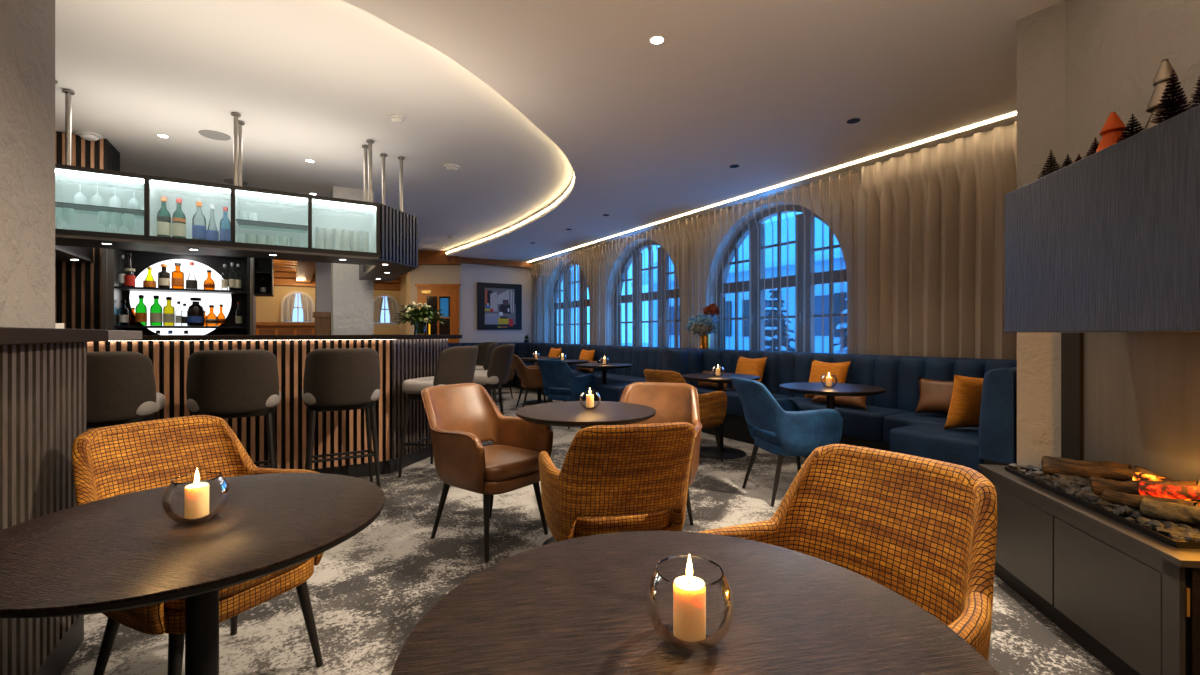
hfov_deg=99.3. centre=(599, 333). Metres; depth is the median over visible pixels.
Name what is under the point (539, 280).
curtain
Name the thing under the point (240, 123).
hanger
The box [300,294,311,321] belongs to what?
curtain
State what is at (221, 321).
bottle
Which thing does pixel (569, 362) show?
bistro table
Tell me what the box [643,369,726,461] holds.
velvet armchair
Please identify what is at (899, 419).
seat cushion
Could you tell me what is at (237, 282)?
bottle
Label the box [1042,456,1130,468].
log
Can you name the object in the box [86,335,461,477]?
bar counter
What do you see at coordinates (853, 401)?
cushion
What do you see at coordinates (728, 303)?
shutter
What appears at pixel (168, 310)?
bottle
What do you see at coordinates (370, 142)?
hanger
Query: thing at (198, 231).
bottle
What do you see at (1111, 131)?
tree ornament
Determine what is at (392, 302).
curtain
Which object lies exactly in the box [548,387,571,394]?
seat cushion
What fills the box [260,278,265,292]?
bottle
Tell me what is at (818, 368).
cushion
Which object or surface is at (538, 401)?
bistro table
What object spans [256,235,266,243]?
drinking glass
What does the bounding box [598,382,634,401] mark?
seat cushion
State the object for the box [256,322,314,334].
countertop
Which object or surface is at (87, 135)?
smoke detector
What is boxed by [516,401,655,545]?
bistro table
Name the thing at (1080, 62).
wall
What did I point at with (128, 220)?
drinking glass
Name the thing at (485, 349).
bar stool
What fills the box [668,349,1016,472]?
banquette
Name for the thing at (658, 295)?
window
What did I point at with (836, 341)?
conifer
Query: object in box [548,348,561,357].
cushion
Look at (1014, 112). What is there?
ceiling light strip
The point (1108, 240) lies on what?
fireplace mantel
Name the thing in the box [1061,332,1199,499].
fireplace
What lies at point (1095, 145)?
tree
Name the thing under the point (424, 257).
trim
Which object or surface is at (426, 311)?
flower bouquet
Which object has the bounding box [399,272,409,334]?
wall
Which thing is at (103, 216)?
drinking glass
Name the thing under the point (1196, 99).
tree
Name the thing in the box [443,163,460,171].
smoke detector
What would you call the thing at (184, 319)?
bottle
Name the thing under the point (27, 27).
wall column
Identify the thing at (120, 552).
bistro table
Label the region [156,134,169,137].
recessed light
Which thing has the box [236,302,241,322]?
bottle
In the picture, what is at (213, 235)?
bottle
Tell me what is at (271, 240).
drinking glass
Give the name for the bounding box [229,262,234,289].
bottle
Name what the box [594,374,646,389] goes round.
seat cushion
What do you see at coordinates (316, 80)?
ceiling
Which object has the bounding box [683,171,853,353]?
curtain
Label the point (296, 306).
window
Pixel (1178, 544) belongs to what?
tray
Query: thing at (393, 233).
upper cabinet
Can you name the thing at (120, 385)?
bar stool
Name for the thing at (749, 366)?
cushion
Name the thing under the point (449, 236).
smoke detector
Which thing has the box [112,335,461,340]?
countertop
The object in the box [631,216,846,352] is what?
window view
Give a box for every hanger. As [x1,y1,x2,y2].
[62,89,74,164]
[231,112,240,185]
[238,121,244,185]
[362,145,367,201]
[366,140,373,201]
[380,154,386,204]
[398,157,404,211]
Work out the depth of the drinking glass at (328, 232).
4.50 m
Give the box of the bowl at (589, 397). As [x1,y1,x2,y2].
[579,390,600,408]
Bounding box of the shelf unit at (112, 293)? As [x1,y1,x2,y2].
[102,248,249,334]
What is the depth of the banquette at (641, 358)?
8.21 m
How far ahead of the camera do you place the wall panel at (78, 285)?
4.68 m
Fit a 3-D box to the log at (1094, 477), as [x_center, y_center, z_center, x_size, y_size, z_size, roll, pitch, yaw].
[1.991,0.591,1.988,0.051,0.059,0.160,0,0,5]
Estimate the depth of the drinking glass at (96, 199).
3.79 m
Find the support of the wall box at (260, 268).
attached to the shelf unit at (112, 293)
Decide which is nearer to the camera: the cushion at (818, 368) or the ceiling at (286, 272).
the cushion at (818, 368)
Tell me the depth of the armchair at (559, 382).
6.32 m
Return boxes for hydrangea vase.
[685,303,719,348]
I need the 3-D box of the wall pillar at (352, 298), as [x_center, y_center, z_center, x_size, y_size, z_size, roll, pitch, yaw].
[-3.216,-0.335,6.614,0.460,2.990,0.450,0,0,-31]
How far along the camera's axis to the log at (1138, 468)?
1.99 m
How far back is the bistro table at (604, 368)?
6.68 m
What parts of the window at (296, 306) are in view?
pane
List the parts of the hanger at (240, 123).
rod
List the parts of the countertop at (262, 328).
panel, panel, panel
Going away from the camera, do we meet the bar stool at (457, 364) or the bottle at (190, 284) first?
the bar stool at (457, 364)
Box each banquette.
[448,342,695,401]
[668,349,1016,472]
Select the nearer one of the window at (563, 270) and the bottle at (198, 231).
the bottle at (198, 231)
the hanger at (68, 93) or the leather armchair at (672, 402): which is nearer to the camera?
the leather armchair at (672, 402)
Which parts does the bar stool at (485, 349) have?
seat, backrest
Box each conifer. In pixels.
[765,289,794,351]
[834,298,846,353]
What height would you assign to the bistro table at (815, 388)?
0.750 m
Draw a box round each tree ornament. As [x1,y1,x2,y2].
[1096,112,1125,151]
[1144,59,1183,129]
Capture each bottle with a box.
[118,300,128,325]
[119,255,125,285]
[124,252,134,286]
[130,307,135,325]
[135,295,146,325]
[143,267,155,287]
[150,295,162,325]
[157,197,170,236]
[158,264,169,287]
[163,297,174,325]
[171,263,183,288]
[172,198,185,237]
[175,301,181,325]
[181,303,187,325]
[186,262,197,288]
[187,297,203,325]
[192,202,205,239]
[203,270,214,289]
[205,305,216,325]
[206,204,218,240]
[217,304,225,325]
[220,207,230,241]
[221,264,227,289]
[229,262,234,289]
[235,264,240,289]
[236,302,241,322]
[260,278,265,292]
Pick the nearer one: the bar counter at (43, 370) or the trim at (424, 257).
the bar counter at (43, 370)
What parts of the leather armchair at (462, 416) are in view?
leg, leg, leg, seat, leg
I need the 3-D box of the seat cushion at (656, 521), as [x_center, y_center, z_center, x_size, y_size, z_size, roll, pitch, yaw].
[0.043,0.717,2.167,0.452,0.101,0.484,0,0,-14]
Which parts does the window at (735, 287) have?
handle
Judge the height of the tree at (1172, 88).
0.175 m
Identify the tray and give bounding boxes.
[1005,466,1199,548]
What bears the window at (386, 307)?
in the wall at (268, 309)
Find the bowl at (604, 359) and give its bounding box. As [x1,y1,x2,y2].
[600,356,608,364]
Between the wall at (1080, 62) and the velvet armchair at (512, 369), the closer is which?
the wall at (1080, 62)
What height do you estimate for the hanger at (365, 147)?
0.647 m
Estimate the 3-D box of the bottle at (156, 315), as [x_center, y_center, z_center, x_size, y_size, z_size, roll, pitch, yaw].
[-4.293,-0.227,4.934,0.095,0.293,0.092,0,0,-31]
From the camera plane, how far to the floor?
2.37 m
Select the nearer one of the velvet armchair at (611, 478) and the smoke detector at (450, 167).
the velvet armchair at (611, 478)
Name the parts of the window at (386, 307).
pane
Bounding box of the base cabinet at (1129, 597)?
[978,464,1199,674]
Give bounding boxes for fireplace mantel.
[1005,105,1199,331]
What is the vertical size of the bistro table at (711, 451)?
0.750 m
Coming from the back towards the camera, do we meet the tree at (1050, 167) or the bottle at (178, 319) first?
the bottle at (178, 319)
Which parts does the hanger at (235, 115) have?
rod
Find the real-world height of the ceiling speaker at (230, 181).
0.008 m
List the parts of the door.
glass, blue reflection pane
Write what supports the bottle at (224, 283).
on the shelf unit at (112, 293)
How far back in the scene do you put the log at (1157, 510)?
1.64 m
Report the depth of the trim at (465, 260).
11.71 m
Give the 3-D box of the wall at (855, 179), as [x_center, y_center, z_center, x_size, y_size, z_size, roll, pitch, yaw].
[2.075,-0.340,6.759,0.320,3.000,13.850,0,0,-31]
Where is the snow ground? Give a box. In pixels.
[571,343,647,346]
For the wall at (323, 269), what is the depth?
7.92 m
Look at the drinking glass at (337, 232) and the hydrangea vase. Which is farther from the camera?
the hydrangea vase
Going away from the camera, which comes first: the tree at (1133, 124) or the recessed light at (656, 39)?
the tree at (1133, 124)
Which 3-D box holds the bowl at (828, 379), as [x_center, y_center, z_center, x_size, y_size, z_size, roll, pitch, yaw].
[1.765,0.352,3.930,0.117,0.113,0.117,0,0,-31]
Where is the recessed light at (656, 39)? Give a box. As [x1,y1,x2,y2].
[648,35,665,44]
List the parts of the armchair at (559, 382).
seat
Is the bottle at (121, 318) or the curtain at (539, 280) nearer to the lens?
the bottle at (121, 318)
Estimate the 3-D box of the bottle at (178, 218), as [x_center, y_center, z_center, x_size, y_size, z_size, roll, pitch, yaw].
[-3.321,-0.898,4.024,0.086,0.343,0.084,0,0,-31]
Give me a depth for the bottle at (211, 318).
5.13 m
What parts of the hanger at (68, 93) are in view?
rod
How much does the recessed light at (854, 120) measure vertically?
0.004 m
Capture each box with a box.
[55,323,63,328]
[250,258,273,334]
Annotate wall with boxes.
[256,286,398,334]
[316,262,330,311]
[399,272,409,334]
[406,265,459,342]
[460,263,537,342]
[538,172,864,353]
[1017,0,1199,466]
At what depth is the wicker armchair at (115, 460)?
1.71 m
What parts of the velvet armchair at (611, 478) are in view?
seat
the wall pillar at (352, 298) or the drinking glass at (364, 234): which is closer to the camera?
the drinking glass at (364, 234)
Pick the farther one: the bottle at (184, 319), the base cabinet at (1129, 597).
the bottle at (184, 319)
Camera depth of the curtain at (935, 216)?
4.55 m
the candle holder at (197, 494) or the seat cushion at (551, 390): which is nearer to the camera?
the candle holder at (197, 494)
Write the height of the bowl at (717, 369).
0.113 m
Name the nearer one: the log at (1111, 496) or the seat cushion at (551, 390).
the log at (1111, 496)
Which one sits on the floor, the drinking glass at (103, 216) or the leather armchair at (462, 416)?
the leather armchair at (462, 416)
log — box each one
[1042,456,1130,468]
[1042,460,1137,480]
[1088,475,1114,483]
[1091,479,1199,494]
[1101,489,1199,507]
[1130,466,1170,480]
[1132,472,1171,480]
[1138,482,1199,498]
[1139,497,1199,525]
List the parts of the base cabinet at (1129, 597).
door, door, panel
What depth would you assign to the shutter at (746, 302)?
22.22 m
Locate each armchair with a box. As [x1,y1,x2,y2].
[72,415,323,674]
[421,383,552,561]
[490,362,514,398]
[512,354,552,406]
[537,359,594,428]
[539,422,694,541]
[619,382,701,524]
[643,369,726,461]
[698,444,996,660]
[731,376,842,506]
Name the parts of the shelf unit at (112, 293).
shelf, shelf, backlit panel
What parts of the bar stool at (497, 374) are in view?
seat, seat frame, leg, backrest, leg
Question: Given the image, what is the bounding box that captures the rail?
[529,113,1016,263]
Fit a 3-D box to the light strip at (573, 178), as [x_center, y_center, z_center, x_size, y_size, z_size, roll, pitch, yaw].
[-2.118,-1.772,5.932,3.741,0.013,10.711,0,0,5]
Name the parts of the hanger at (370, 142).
rod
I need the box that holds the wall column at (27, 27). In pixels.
[0,0,54,327]
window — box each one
[281,291,314,321]
[374,294,398,322]
[552,261,589,343]
[614,240,678,347]
[717,205,846,352]
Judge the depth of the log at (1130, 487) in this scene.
1.86 m
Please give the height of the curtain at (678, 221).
2.770 m
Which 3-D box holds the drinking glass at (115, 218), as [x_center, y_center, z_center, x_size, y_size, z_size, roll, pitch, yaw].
[-3.641,-0.819,3.844,0.076,0.185,0.076,0,0,-31]
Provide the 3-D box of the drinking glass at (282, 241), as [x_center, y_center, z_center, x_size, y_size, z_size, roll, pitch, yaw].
[-2.709,-0.776,4.357,0.072,0.100,0.072,0,0,-31]
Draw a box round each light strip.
[447,178,573,252]
[529,112,1016,261]
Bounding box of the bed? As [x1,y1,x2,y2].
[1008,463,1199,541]
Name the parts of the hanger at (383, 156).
rod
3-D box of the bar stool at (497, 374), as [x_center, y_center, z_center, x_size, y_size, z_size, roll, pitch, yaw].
[-1.138,0.629,5.043,0.587,1.064,0.509,0,0,-3]
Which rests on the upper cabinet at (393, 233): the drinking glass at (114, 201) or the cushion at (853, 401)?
the drinking glass at (114, 201)
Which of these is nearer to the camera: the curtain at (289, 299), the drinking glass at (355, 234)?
the drinking glass at (355, 234)
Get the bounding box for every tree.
[1037,150,1060,178]
[1058,154,1072,169]
[1084,137,1098,156]
[1117,114,1143,142]
[1150,69,1191,123]
[1186,77,1199,108]
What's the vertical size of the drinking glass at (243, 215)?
0.100 m
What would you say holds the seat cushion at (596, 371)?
on the banquette at (641, 358)
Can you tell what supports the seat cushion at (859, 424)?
on the banquette at (889, 422)
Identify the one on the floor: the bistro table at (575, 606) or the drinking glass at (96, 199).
the bistro table at (575, 606)
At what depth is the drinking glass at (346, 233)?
4.58 m
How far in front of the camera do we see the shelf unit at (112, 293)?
5.13 m
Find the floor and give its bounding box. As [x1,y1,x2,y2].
[61,387,1115,674]
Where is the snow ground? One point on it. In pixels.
(622, 344)
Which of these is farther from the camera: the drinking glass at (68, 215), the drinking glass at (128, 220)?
the drinking glass at (128, 220)
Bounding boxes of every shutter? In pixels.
[726,301,730,335]
[742,300,748,336]
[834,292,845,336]
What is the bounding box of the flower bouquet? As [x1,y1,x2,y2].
[395,301,447,334]
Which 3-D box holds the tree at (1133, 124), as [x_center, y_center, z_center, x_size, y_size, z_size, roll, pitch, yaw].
[1.777,-0.680,1.699,0.078,0.105,0.078,0,0,-31]
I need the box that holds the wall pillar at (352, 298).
[331,186,373,334]
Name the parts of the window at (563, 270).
pane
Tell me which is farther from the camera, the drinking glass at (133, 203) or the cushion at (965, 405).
the drinking glass at (133, 203)
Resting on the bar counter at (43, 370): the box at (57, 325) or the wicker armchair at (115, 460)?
the box at (57, 325)
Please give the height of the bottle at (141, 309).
0.293 m
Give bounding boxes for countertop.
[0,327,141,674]
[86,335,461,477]
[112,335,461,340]
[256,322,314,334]
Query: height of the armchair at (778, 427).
0.852 m
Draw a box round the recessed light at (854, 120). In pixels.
[847,118,859,123]
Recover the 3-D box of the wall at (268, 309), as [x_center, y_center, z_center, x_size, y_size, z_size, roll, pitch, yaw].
[-7.218,-0.390,10.946,5.700,3.100,0.200,0,0,-31]
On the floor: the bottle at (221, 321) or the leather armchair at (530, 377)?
the leather armchair at (530, 377)
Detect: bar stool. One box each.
[86,351,164,428]
[186,350,280,468]
[302,348,380,487]
[398,346,477,477]
[473,344,514,415]
[475,342,497,394]
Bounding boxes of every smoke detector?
[75,130,102,140]
[389,114,404,123]
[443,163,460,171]
[448,235,457,238]
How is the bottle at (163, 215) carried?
in the upper cabinet at (393, 233)
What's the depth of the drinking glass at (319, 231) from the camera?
4.46 m
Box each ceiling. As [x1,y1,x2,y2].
[55,0,573,250]
[274,259,406,290]
[341,0,1063,261]
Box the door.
[415,284,460,342]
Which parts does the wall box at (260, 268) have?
post, box frame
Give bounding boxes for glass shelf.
[55,202,143,217]
[236,219,307,232]
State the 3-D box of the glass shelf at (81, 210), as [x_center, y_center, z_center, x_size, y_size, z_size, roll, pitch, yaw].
[-3.747,-0.928,3.850,0.555,0.006,0.360,0,0,-31]
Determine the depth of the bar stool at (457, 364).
4.09 m
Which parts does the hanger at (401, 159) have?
rod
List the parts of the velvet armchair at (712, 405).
leg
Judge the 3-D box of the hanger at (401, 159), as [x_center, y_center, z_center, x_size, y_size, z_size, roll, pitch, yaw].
[-2.055,-1.506,5.275,0.068,0.647,0.068,0,0,-31]
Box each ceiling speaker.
[199,130,230,140]
[224,179,247,184]
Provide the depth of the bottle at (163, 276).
4.94 m
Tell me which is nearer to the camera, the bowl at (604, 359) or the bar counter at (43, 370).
the bar counter at (43, 370)
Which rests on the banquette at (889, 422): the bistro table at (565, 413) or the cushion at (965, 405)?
the cushion at (965, 405)
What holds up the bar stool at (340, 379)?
on the floor
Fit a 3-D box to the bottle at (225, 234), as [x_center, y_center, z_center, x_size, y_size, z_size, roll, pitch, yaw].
[-3.067,-0.883,4.177,0.078,0.313,0.076,0,0,-31]
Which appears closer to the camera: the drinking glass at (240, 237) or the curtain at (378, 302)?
the drinking glass at (240, 237)
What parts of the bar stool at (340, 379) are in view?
leg, leg, seat, seat frame, backrest, leg, leg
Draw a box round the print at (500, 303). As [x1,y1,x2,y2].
[485,288,515,327]
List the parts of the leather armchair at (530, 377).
leg, leg, seat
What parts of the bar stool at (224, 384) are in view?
backrest, seat, seat frame, leg, leg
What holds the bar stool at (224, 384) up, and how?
on the floor
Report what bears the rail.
attached to the ceiling at (648, 134)
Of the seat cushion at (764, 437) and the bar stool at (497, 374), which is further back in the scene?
the bar stool at (497, 374)
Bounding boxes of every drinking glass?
[55,207,61,228]
[61,208,75,229]
[73,181,86,204]
[90,183,103,205]
[98,211,110,231]
[108,185,121,207]
[110,212,122,232]
[122,213,134,233]
[127,187,140,209]
[236,233,245,242]
[238,211,247,219]
[246,234,256,243]
[248,212,256,220]
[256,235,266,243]
[267,236,276,244]
[278,237,287,245]
[290,238,299,246]
[315,227,323,248]
[324,228,332,248]
[334,229,341,249]
[343,229,350,250]
[352,230,359,251]
[361,231,368,251]
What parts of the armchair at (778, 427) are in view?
leg, leg, seat, leg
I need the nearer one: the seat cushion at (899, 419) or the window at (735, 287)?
the seat cushion at (899, 419)
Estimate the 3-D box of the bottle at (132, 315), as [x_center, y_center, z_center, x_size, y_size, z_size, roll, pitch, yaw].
[-4.437,-0.166,4.847,0.052,0.172,0.051,0,0,-31]
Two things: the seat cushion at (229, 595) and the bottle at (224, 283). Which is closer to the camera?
the seat cushion at (229, 595)
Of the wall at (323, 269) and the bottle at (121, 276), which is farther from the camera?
the wall at (323, 269)
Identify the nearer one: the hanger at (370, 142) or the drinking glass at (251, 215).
the drinking glass at (251, 215)
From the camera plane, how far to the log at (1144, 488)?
1.74 m
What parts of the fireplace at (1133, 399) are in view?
dark post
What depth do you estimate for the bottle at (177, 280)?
4.99 m
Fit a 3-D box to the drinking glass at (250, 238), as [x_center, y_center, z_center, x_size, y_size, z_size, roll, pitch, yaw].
[-2.900,-0.776,4.242,0.072,0.100,0.072,0,0,-31]
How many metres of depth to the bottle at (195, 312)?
5.04 m
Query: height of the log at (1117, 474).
0.077 m
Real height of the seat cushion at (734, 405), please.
0.235 m
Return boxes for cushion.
[164,559,308,608]
[483,445,539,481]
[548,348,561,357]
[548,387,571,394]
[571,369,610,375]
[574,509,671,535]
[577,349,594,367]
[577,361,596,372]
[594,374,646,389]
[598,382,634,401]
[696,387,791,416]
[697,370,727,389]
[732,356,766,388]
[755,427,780,444]
[775,397,908,441]
[804,359,850,397]
[810,395,866,408]
[883,412,978,444]
[890,423,983,472]
[915,377,953,413]
[943,375,983,428]
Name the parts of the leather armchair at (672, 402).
leg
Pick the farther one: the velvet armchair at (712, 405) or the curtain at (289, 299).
the curtain at (289, 299)
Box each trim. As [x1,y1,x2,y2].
[313,312,330,334]
[418,251,460,264]
[448,256,534,268]
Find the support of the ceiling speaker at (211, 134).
attached to the ceiling at (316, 80)
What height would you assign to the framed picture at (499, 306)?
1.070 m
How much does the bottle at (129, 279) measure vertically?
0.333 m
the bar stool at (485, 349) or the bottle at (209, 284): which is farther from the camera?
the bar stool at (485, 349)
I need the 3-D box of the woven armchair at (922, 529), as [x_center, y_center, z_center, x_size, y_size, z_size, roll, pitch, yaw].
[0.519,0.737,1.147,0.677,0.852,0.588,0,0,-35]
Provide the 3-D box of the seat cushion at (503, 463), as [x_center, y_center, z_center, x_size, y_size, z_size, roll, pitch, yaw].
[-0.592,0.717,2.891,0.484,0.101,0.452,0,0,37]
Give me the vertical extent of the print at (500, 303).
0.910 m
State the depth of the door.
11.38 m
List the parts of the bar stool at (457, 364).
leg, seat frame, seat, leg, backrest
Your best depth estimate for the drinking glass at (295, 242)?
4.38 m
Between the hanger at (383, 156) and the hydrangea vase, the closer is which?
the hanger at (383, 156)
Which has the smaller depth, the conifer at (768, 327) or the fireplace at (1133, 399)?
the fireplace at (1133, 399)
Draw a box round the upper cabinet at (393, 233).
[55,164,417,280]
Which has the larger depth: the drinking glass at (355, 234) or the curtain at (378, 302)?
the curtain at (378, 302)
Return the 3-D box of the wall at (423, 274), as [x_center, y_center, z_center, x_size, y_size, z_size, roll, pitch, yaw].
[-3.731,-0.340,11.505,1.200,3.000,0.200,0,0,-1]
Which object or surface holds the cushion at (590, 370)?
on the banquette at (641, 358)
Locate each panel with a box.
[55,132,119,329]
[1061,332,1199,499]
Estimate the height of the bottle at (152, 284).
0.202 m
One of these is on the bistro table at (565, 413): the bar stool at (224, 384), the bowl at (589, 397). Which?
the bowl at (589, 397)
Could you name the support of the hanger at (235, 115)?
hanging from the ceiling at (316, 80)
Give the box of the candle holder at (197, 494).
[162,469,229,523]
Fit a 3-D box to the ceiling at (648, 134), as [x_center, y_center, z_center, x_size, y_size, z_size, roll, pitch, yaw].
[-1.654,-1.768,4.501,8.600,0.116,13.820,0,0,-31]
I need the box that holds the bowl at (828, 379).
[821,374,836,386]
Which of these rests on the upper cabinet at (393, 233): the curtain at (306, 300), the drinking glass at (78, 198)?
the drinking glass at (78, 198)
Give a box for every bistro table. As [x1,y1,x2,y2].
[0,473,384,674]
[391,531,999,674]
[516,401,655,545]
[520,357,560,403]
[565,360,588,364]
[576,363,631,383]
[682,373,760,458]
[779,382,885,409]
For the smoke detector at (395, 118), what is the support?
attached to the ceiling at (316, 80)
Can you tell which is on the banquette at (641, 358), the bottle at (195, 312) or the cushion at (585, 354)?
the cushion at (585, 354)
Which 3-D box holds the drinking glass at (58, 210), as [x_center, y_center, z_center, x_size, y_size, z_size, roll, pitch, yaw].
[-3.919,-0.819,3.677,0.076,0.185,0.076,0,0,-31]
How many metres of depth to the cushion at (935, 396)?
4.00 m
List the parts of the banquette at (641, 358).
backrest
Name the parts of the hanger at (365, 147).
rod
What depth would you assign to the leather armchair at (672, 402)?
3.18 m
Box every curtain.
[283,294,295,321]
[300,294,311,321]
[374,297,383,321]
[387,297,396,322]
[531,249,586,343]
[589,221,680,347]
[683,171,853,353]
[862,121,1016,359]
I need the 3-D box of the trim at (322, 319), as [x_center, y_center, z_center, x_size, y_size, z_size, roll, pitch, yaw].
[-4.263,0.410,8.114,0.530,1.500,0.420,0,0,-31]
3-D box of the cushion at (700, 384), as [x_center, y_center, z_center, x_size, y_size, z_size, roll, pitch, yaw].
[1.341,0.539,6.000,0.164,0.194,0.500,0,0,-31]
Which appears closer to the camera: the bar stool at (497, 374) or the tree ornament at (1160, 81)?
the tree ornament at (1160, 81)
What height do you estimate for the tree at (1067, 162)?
0.090 m
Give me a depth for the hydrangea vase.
6.64 m
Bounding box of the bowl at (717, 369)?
[712,366,723,375]
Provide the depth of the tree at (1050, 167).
2.11 m
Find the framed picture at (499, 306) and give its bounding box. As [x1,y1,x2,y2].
[477,282,521,329]
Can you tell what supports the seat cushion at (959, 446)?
on the banquette at (889, 422)
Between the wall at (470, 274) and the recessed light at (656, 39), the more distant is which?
the wall at (470, 274)

